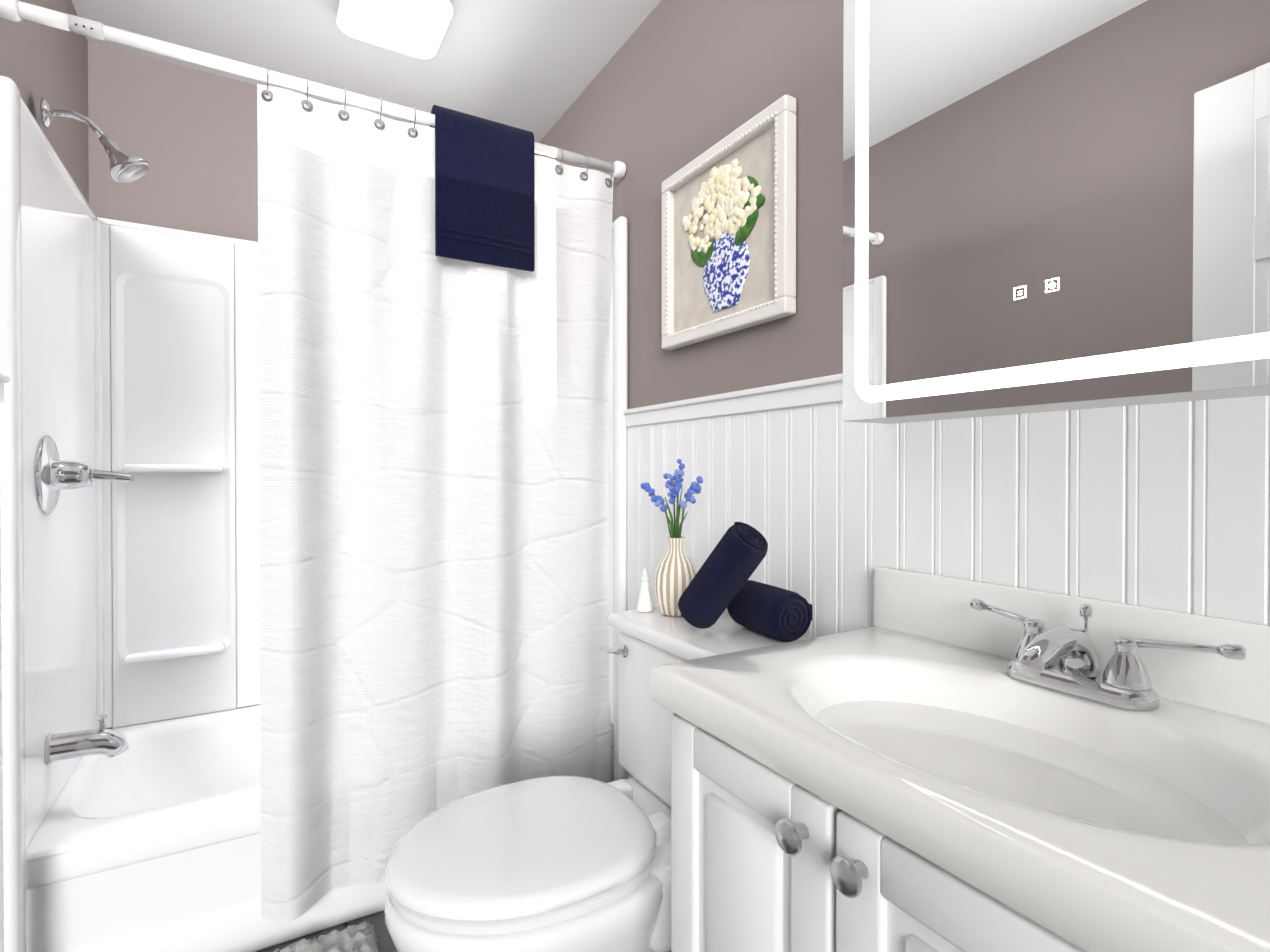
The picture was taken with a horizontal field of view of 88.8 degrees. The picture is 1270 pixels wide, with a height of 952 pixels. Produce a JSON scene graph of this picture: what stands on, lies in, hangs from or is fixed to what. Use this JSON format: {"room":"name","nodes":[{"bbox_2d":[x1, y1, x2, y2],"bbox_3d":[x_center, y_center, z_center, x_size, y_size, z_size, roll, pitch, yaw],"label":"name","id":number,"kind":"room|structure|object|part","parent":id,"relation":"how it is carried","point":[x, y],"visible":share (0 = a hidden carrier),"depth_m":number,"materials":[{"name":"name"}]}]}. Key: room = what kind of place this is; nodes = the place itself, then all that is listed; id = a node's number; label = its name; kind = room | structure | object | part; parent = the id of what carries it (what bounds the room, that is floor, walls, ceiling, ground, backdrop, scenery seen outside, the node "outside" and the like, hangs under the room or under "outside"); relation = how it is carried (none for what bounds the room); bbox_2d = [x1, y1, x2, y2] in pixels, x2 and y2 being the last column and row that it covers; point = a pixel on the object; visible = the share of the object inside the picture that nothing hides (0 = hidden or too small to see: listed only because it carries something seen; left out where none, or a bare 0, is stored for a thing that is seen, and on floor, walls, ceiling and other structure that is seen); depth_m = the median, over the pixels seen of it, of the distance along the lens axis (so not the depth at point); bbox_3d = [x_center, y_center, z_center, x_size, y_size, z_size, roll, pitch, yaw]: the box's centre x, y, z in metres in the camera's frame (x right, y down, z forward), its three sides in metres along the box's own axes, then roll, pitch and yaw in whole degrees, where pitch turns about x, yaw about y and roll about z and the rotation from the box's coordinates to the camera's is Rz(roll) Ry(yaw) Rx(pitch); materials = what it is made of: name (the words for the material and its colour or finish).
{"room":"bathroom","nodes":[
{"label":"bathroom","id":0,"kind":"room"},
{"bbox_2d":[0,0,88,203],"bbox_3d":[-1.006,-0.084,0.780,0.100,2.375,2.580,0,1,-30],"label":"wall","id":1,"kind":"structure","parent":0,"point":[38,62],"depth_m":1.61,"materials":[{"name":"grey paint"}]},
{"bbox_2d":[0,373,9,951],"bbox_3d":[-0.750,0.462,0.470,0.027,1.287,1.724,0,1,-30],"label":"wainscot","id":2,"kind":"structure","parent":1,"relation":"attached to","point":[4,379],"depth_m":1.21,"materials":[{"name":"white"}]},
{"bbox_2d":[88,42,257,580],"bbox_3d":[-1.046,-0.096,2.307,1.570,2.375,0.100,0,1,-30],"label":"wall","id":3,"kind":"structure","parent":0,"point":[190,135],"depth_m":2.02,"materials":[{"name":"grey paint"}]},
{"bbox_2d":[72,0,660,142],"bbox_3d":[-0.371,-1.300,1.140,1.570,0.050,2.780,0,1,-30],"label":"ceiling","id":4,"kind":"structure","parent":0,"point":[535,67],"depth_m":1.94,"materials":[{"name":"white paint"}]},
{"bbox_2d":[337,0,452,58],"bbox_3d":[-0.647,-1.247,1.744,0.264,0.062,0.264,0,1,-30],"label":"ceiling light fixture","id":5,"kind":"object","parent":4,"relation":"attached to","point":[416,28],"visible":1,"depth_m":1.74,"materials":[{"name":"white plastic"}]},
{"bbox_2d":[256,910,670,951],"bbox_3d":[-0.371,1.125,1.159,1.570,0.050,2.780,0,1,-30],"label":"floor","id":6,"kind":"structure","parent":0,"point":[385,943],"depth_m":1.55,"materials":[{"name":"grey tile"}]},
{"bbox_2d":[0,75,627,951],"bbox_3d":[-0.812,0.127,1.908,1.362,1.935,0.821,0,1,-30],"label":"bathtub","id":7,"kind":"object","parent":6,"relation":"on","point":[130,571],"visible":0.62,"depth_m":1.78,"materials":[{"name":"white plastic"}]},
{"bbox_2d":[274,922,378,951],"bbox_3d":[-0.816,1.078,1.261,0.631,0.041,0.371,0,1,-30],"label":"shag rug","id":8,"kind":"object","parent":6,"relation":"on","point":[360,937],"visible":1,"depth_m":1.48,"materials":[{"name":"grey fabric"}]},
{"bbox_2d":[384,607,808,951],"bbox_3d":[-0.068,0.706,1.208,0.752,0.791,0.462,0,1,-30],"label":"toilet","id":9,"kind":"object","parent":6,"relation":"on","point":[565,863],"visible":0.67,"depth_m":1.08,"materials":[{"name":"white ceramic"}]},
{"bbox_2d":[636,568,653,611],"bbox_3d":[0.022,0.258,1.480,0.041,0.098,0.042,0,1,-30],"label":"figurine","id":10,"kind":"object","parent":9,"relation":"on","point":[644,603],"visible":1,"depth_m":1.47,"materials":[{"name":"white ceramic"}]},
{"bbox_2d":[641,459,702,615],"bbox_3d":[0.085,0.135,1.461,0.101,0.345,0.174,0,1,-30],"label":"vase","id":11,"kind":"object","parent":9,"relation":"on","point":[675,573],"visible":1,"depth_m":1.42,"materials":[{"name":"beige ceramic"}]},
{"bbox_2d":[678,522,812,641],"bbox_3d":[0.211,0.198,1.268,0.201,0.222,0.224,0,1,-30],"label":"rolls","id":12,"kind":"object","parent":9,"relation":"on","point":[719,584],"visible":1,"depth_m":1.22,"materials":[{"name":"blue fabric"}]},
{"bbox_2d":[650,566,1269,951],"bbox_3d":[0.413,0.631,0.660,0.488,0.946,0.785,0,1,-30],"label":"bathroom vanity","id":13,"kind":"object","parent":6,"relation":"on","point":[934,763],"visible":1,"depth_m":0.68,"materials":[{"name":"white"}]},
{"bbox_2d":[970,598,1245,711],"bbox_3d":[0.496,0.207,0.761,0.147,0.100,0.297,0,1,-30],"label":"faucet","id":14,"kind":"object","parent":13,"relation":"on","point":[1124,685],"depth_m":0.75,"materials":[{"name":"silver metal"}]},
{"bbox_2d":[534,0,843,408],"bbox_3d":[0.264,-0.090,1.520,0.100,2.375,2.580,0,1,-30],"label":"wall","id":15,"kind":"structure","parent":0,"point":[673,87],"depth_m":1.53,"materials":[{"name":"grey paint"}]},
{"bbox_2d":[0,0,625,921],"bbox_3d":[-0.623,0.030,1.582,1.364,1.935,0.089,0,1,-30],"label":"shower curtain","id":16,"kind":"object","parent":15,"relation":"attached to","point":[434,380],"visible":0.98,"depth_m":1.62,"materials":[{"name":"white fabric"}]},
{"bbox_3d":[-0.625,-0.903,1.580,1.364,0.046,0.046,0,1,-30],"label":"rod","id":17,"kind":"part","parent":16,"relation":"part of","materials":[{"name":"white metal"}]},
{"bbox_2d":[430,105,534,271],"bbox_3d":[-0.400,-0.746,1.711,0.260,0.385,0.072,0,1,-30],"label":"hanging towel","id":18,"kind":"object","parent":16,"relation":"hanging from","point":[482,171],"depth_m":1.68,"materials":[{"name":"blue fabric"}]},
{"bbox_2d":[662,95,795,349],"bbox_3d":[0.195,-0.545,1.494,0.036,0.435,0.460,0,1,-30],"label":"picture frame","id":19,"kind":"object","parent":15,"relation":"attached to","point":[729,233],"visible":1,"depth_m":1.44,"materials":[{"name":"white wood"}]},
{"bbox_2d":[623,373,1269,778],"bbox_3d":[0.411,0.457,1.147,0.027,1.287,1.724,0,1,-30],"label":"wainscot","id":20,"kind":"structure","parent":15,"relation":"attached to","point":[1165,505],"depth_m":0.98,"materials":[{"name":"white wood"}]},
{"bbox_2d":[843,0,1269,423],"bbox_3d":[0.580,-0.511,0.753,0.119,0.850,0.762,0,1,-30],"label":"led mirror","id":21,"kind":"object","parent":15,"relation":"attached to","point":[1055,205],"visible":1,"depth_m":0.78,"materials":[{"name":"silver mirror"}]}
]}

